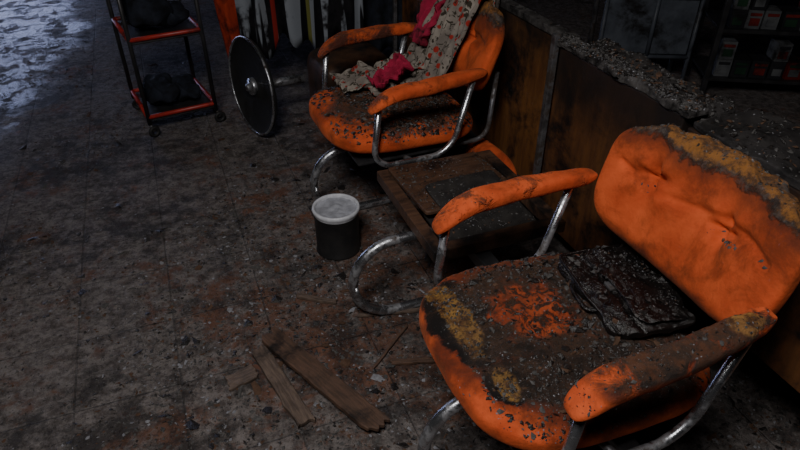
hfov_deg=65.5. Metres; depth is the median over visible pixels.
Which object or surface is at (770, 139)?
counter
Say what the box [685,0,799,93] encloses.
shelf unit
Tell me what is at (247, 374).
scrap
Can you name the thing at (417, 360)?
stick
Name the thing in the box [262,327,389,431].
plank
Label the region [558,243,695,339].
magazine
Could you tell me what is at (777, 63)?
goods
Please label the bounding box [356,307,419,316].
stick
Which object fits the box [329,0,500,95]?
blanket
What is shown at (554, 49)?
post
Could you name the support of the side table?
on the floor
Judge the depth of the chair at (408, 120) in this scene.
2.33 m
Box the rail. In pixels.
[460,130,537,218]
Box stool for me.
[228,35,387,135]
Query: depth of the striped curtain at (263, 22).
3.39 m
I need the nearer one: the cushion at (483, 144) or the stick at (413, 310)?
the stick at (413, 310)
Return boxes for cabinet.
[598,0,705,79]
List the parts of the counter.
panel, rail, panel, panel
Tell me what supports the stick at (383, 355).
on the floor
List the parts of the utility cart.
post, post, post, post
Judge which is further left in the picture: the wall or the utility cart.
the utility cart
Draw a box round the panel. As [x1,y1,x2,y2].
[540,48,693,268]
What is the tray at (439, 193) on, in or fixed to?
on the side table
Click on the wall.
(713, 4)
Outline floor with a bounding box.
[0,0,799,449]
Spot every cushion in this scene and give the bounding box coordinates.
[307,42,387,97]
[465,139,516,174]
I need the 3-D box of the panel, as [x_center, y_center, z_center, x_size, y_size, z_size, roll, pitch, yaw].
[0.673,-0.175,2.098,0.036,0.680,0.600,-12,37,-17]
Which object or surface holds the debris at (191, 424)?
on the floor
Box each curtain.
[234,0,363,59]
[363,0,401,51]
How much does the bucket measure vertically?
0.200 m
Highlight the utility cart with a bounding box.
[106,0,225,136]
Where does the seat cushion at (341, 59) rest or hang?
on the stool
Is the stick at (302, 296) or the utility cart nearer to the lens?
the stick at (302, 296)
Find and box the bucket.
[312,193,360,260]
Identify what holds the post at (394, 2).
on the floor
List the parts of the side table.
leg, panel, frame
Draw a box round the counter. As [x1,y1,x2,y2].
[402,0,799,392]
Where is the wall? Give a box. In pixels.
[697,0,799,49]
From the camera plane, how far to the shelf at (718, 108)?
1.89 m
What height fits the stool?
0.512 m
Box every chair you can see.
[309,0,504,209]
[417,123,799,449]
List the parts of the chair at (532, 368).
leg, armrest, seat, armrest, backrest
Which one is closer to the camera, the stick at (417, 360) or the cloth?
the stick at (417, 360)
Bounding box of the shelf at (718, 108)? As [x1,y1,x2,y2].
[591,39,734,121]
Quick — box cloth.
[213,0,239,57]
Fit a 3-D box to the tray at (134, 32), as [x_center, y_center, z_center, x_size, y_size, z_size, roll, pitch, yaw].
[-1.253,-1.015,3.210,0.340,0.012,0.390,-19,39,-25]
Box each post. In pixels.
[392,0,396,51]
[527,33,560,216]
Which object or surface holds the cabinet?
on the floor
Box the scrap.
[225,364,257,391]
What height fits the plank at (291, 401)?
0.020 m
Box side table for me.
[348,150,565,314]
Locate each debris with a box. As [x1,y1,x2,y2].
[0,35,799,449]
[558,34,708,112]
[588,38,734,117]
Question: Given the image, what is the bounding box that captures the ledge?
[557,36,708,118]
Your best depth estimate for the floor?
2.42 m
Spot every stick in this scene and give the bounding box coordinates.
[296,293,337,304]
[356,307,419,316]
[373,324,407,368]
[389,357,434,365]
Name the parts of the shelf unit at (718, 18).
shelf, shelf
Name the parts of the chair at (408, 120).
leg, armrest, seat, armrest, backrest, post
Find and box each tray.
[118,19,199,45]
[136,90,213,120]
[425,170,501,208]
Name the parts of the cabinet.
panel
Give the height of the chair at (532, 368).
0.862 m
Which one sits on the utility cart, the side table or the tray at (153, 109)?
the tray at (153, 109)
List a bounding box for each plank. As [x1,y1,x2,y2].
[251,345,314,428]
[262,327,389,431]
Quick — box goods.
[711,0,799,79]

